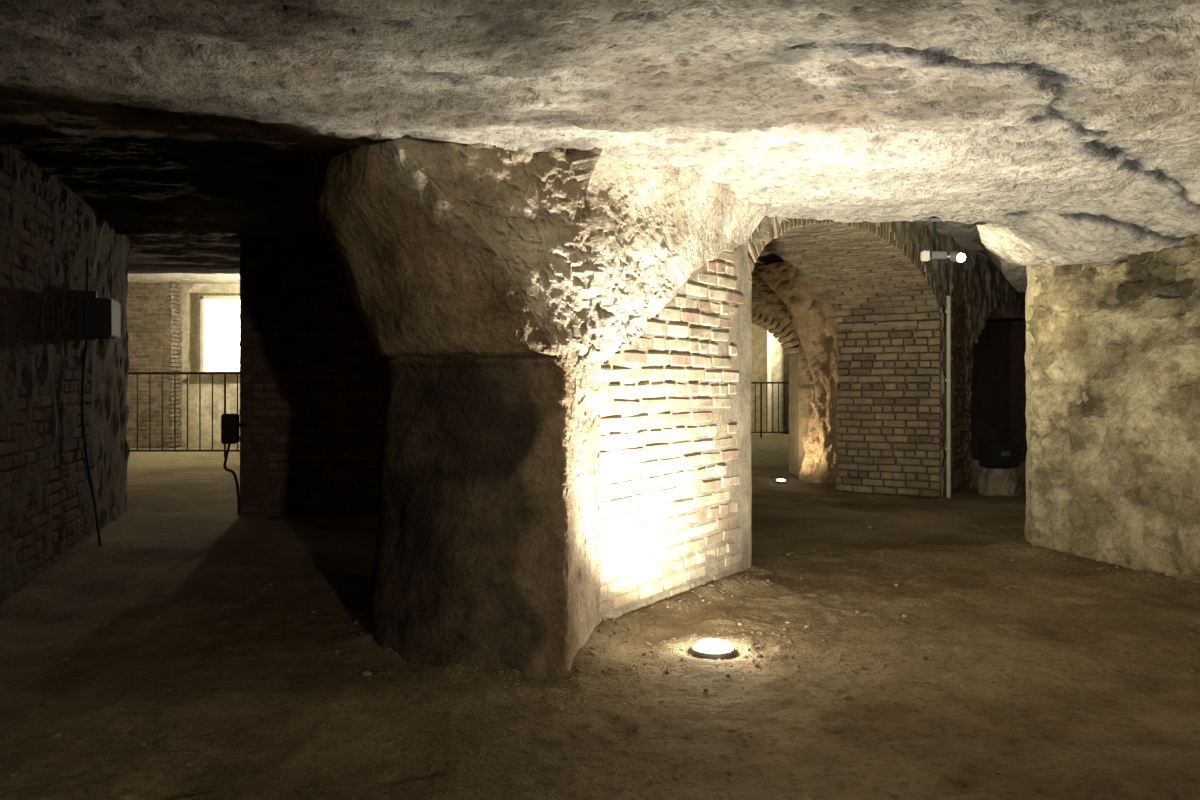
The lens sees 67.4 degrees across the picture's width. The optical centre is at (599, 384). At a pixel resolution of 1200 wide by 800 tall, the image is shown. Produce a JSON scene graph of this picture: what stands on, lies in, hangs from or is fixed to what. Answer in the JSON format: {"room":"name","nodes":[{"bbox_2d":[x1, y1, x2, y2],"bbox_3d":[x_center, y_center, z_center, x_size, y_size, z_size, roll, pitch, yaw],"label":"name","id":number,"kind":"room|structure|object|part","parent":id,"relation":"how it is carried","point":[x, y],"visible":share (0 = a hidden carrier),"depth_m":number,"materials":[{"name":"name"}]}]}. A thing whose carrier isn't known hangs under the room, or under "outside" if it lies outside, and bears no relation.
{"room":"underground cellar","nodes":[
{"label":"underground cellar","id":0,"kind":"room"},
{"bbox_2d":[0,146,129,603],"bbox_3d":[-3.710,-0.160,5.252,0.855,2.820,5.582,0,0,-18],"label":"wall","id":1,"kind":"structure","parent":0,"point":[48,232],"depth_m":5.56,"materials":[{"name":"brick"}]},
{"bbox_2d":[77,258,120,545],"bbox_3d":[-3.498,0.122,6.262,0.240,2.004,0.370,0,0,-18],"label":"wall spotlight","id":2,"kind":"object","parent":1,"relation":"attached to","point":[97,318],"visible":1,"depth_m":6.15,"materials":[{"name":"black metal"}]},
{"bbox_3d":[-3.550,-0.720,6.229,0.016,0.320,0.016,0,0,0],"label":"rod","id":3,"kind":"part","parent":2,"relation":"part of","materials":[{"name":"black metal"}]},
{"bbox_2d":[126,281,181,447],"bbox_3d":[-8.518,-0.400,16.848,1.265,3.300,0.526,0,0,0],"label":"wall","id":4,"kind":"structure","parent":0,"point":[153,309],"depth_m":16.60,"materials":[{"name":"brick"}]},
{"bbox_2d":[179,283,239,446],"bbox_3d":[-6.900,-0.450,17.148,13.800,3.400,0.379,0,0,0],"label":"wall","id":5,"kind":"structure","parent":0,"point":[191,293],"depth_m":17.00,"materials":[{"name":"plaster"}]},
{"bbox_2d":[200,299,205,374],"bbox_3d":[-7.450,-0.930,16.900,0.060,1.470,0.120,0,0,0],"label":"frame","id":6,"kind":"object","parent":5,"relation":"attached to","point":[202,301],"visible":0.94,"depth_m":16.84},
{"bbox_2d":[198,371,239,371],"bbox_3d":[-6.950,-0.230,16.860,1.100,0.050,0.200,0,0,0],"label":"sill","id":7,"kind":"structure","parent":5,"relation":"attached to","point":[198,371],"depth_m":16.77,"materials":[{"name":"white"}]},
{"bbox_2d":[200,296,239,370],"bbox_3d":[-6.950,-0.963,16.900,1.060,1.415,0.120,0,0,0],"label":"window","id":8,"kind":"structure","parent":5,"relation":"in","point":[201,297],"depth_m":16.91,"materials":[{"name":"white glass"}]},
{"bbox_3d":[-6.950,-0.930,16.930,0.950,1.350,0.030,0,0,0],"label":"pane","id":9,"kind":"part","parent":8,"relation":"part of","materials":[{"name":"white glass"}]},
{"bbox_2d":[239,236,385,515],"bbox_3d":[-1.746,-0.100,8.823,3.015,2.700,1.525,0,0,-3],"label":"wall","id":10,"kind":"structure","parent":0,"point":[313,379],"depth_m":8.02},
{"bbox_2d":[221,413,246,514],"bbox_3d":[-3.203,0.691,7.856,0.166,0.883,0.189,0,0,0],"label":"lamp","id":11,"kind":"object","parent":10,"relation":"attached to","point":[231,424],"visible":1,"depth_m":7.78,"materials":[{"name":"black metal"}]},
{"bbox_3d":[-3.170,0.350,7.930,0.100,0.040,0.040,0,0,0],"label":"arm","id":12,"kind":"part","parent":11,"relation":"part of","materials":[{"name":"black metal"}]},
{"bbox_2d":[303,135,772,677],"bbox_3d":[-0.620,-0.100,5.053,2.507,2.700,2.494,0,0,32],"label":"stone pillar","id":13,"kind":"structure","parent":0,"point":[493,287],"depth_m":3.91,"materials":[{"name":"beige stone"}]},
{"bbox_2d":[600,245,751,621],"bbox_3d":[0.023,0.200,5.160,1.110,2.100,1.685,0,0,34],"label":"brick wall","id":14,"kind":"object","parent":13,"relation":"attached to","point":[675,401],"visible":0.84,"depth_m":4.81,"materials":[{"name":"beige brick"}]},
{"bbox_2d":[0,429,1199,799],"bbox_3d":[-1.000,1.138,10.500,26.000,0.096,29.000,0,0,0],"label":"floor","id":15,"kind":"structure","parent":0,"point":[366,739],"depth_m":3.55,"materials":[{"name":"brown soil"}]},
{"bbox_2d":[128,372,239,457],"bbox_3d":[-6.800,0.480,14.400,4.836,1.380,0.040,0,0,0],"label":"metal railing","id":16,"kind":"object","parent":15,"relation":"on","point":[137,373],"visible":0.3,"depth_m":14.39,"materials":[{"name":"metal"}]},
{"bbox_3d":[-6.800,-0.190,14.400,4.800,0.040,0.040,0,0,0],"label":"rail","id":17,"kind":"part","parent":16,"relation":"part of","materials":[{"name":"metal"}]},
{"bbox_3d":[-6.800,1.050,14.400,4.800,0.032,0.032,0,0,0],"label":"rail","id":18,"kind":"part","parent":16,"relation":"part of","materials":[{"name":"metal"}]},
{"bbox_2d":[4,509,1197,799],"bbox_3d":[0.251,1.136,5.244,6.512,0.098,6.512,0,0,0],"label":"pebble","id":19,"kind":"object","parent":15,"relation":"on","point":[848,697],"visible":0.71,"depth_m":3.83,"materials":[{"name":"beige stone"}]},
{"bbox_2d":[691,639,734,658],"bbox_3d":[0.490,1.175,3.900,0.190,0.110,0.190,0,0,0],"label":"recessed light","id":20,"kind":"object","parent":15,"relation":"in","point":[706,648],"visible":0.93,"depth_m":3.85,"materials":[{"name":"metal"}]},
{"bbox_2d":[751,382,788,437],"bbox_3d":[3.991,0.550,20.000,5.018,1.240,0.040,0,0,0],"label":"metal railing","id":21,"kind":"object","parent":15,"relation":"on","point":[755,383],"visible":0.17,"depth_m":19.99,"materials":[{"name":"metal"}]},
{"bbox_3d":[4.000,-0.050,20.000,5.000,0.040,0.040,0,0,0],"label":"rail","id":22,"kind":"part","parent":21,"relation":"part of","materials":[{"name":"metal"}]},
{"bbox_3d":[4.000,1.050,20.000,5.000,0.032,0.032,0,0,0],"label":"rail","id":23,"kind":"part","parent":21,"relation":"part of","materials":[{"name":"metal"}]},
{"bbox_2d":[776,479,785,483],"bbox_3d":[2.150,1.167,10.700,0.120,0.085,0.120,0,0,0],"label":"recessed light","id":24,"kind":"object","parent":15,"relation":"in","point":[778,481],"visible":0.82,"depth_m":10.65,"materials":[{"name":"metal"}]},
{"bbox_2d":[978,467,1022,495],"bbox_3d":[4.228,1.028,9.519,0.428,0.305,0.424,0,0,0],"label":"stone block","id":25,"kind":"object","parent":15,"relation":"on","point":[992,481],"visible":0.94,"depth_m":9.38,"materials":[{"name":"beige stone"}]},
{"bbox_2d":[979,442,1019,467],"bbox_3d":[4.222,0.740,9.509,0.360,0.250,0.210,0,0,-11],"label":"junction box","id":26,"kind":"object","parent":25,"relation":"on","point":[991,455],"visible":1,"depth_m":9.42,"materials":[{"name":"black metal"}]},
{"bbox_2d":[0,0,1199,291],"bbox_3d":[-1.000,-1.366,10.500,26.000,1.178,29.000,0,0,0],"label":"ceiling","id":27,"kind":"structure","parent":0,"point":[1037,132],"depth_m":3.33,"materials":[{"name":"stone"}]},
{"bbox_2d":[921,216,965,262],"bbox_3d":[2.128,-0.910,5.605,0.252,0.309,0.154,0,0,0],"label":"led light","id":28,"kind":"object","parent":27,"relation":"hanging from","point":[926,255],"depth_m":5.60,"materials":[{"name":"grey metal"}]},
{"bbox_2d":[751,322,766,428],"bbox_3d":[5.900,-0.450,24.150,11.800,3.400,0.357,0,0,0],"label":"wall","id":29,"kind":"structure","parent":0,"point":[758,334],"depth_m":24.00,"materials":[{"name":"paint"}]},
{"bbox_2d":[767,330,788,433],"bbox_3d":[4.500,-0.400,21.550,0.900,3.300,0.518,0,0,0],"label":"wall pillar","id":30,"kind":"structure","parent":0,"point":[777,362],"depth_m":21.30,"materials":[{"name":"paint"}]},
{"bbox_2d":[751,263,812,476],"bbox_3d":[0.420,-0.340,11.700,6.240,3.180,0.684,0,0,0],"label":"arch","id":31,"kind":"object","parent":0,"point":[769,312],"depth_m":11.40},
{"bbox_2d":[758,261,839,483],"bbox_3d":[2.764,-0.125,10.964,1.495,2.650,1.474,0,0,-26],"label":"rock column","id":32,"kind":"structure","parent":0,"point":[814,321],"depth_m":10.79,"materials":[{"name":"beige stone"}]},
{"bbox_2d":[747,215,1026,497],"bbox_3d":[3.285,-0.340,9.876,1.173,3.180,10.218,0,0,35],"label":"wall","id":33,"kind":"structure","parent":0,"point":[888,303],"depth_m":9.48,"materials":[{"name":"brick"}]},
{"bbox_2d":[945,263,951,497],"bbox_3d":[3.543,-0.041,9.171,0.050,2.382,0.149,0,0,35],"label":"conduit pipe","id":34,"kind":"object","parent":33,"relation":"attached to","point":[948,311],"visible":1,"depth_m":9.18,"materials":[{"name":"grey metal"}]},
{"bbox_2d":[1025,234,1199,582],"bbox_3d":[4.144,-0.150,4.520,1.283,2.800,4.226,0,0,-17],"label":"wall","id":35,"kind":"structure","parent":0,"point":[1112,354],"depth_m":5.59,"materials":[{"name":"beige stone"}]}
]}

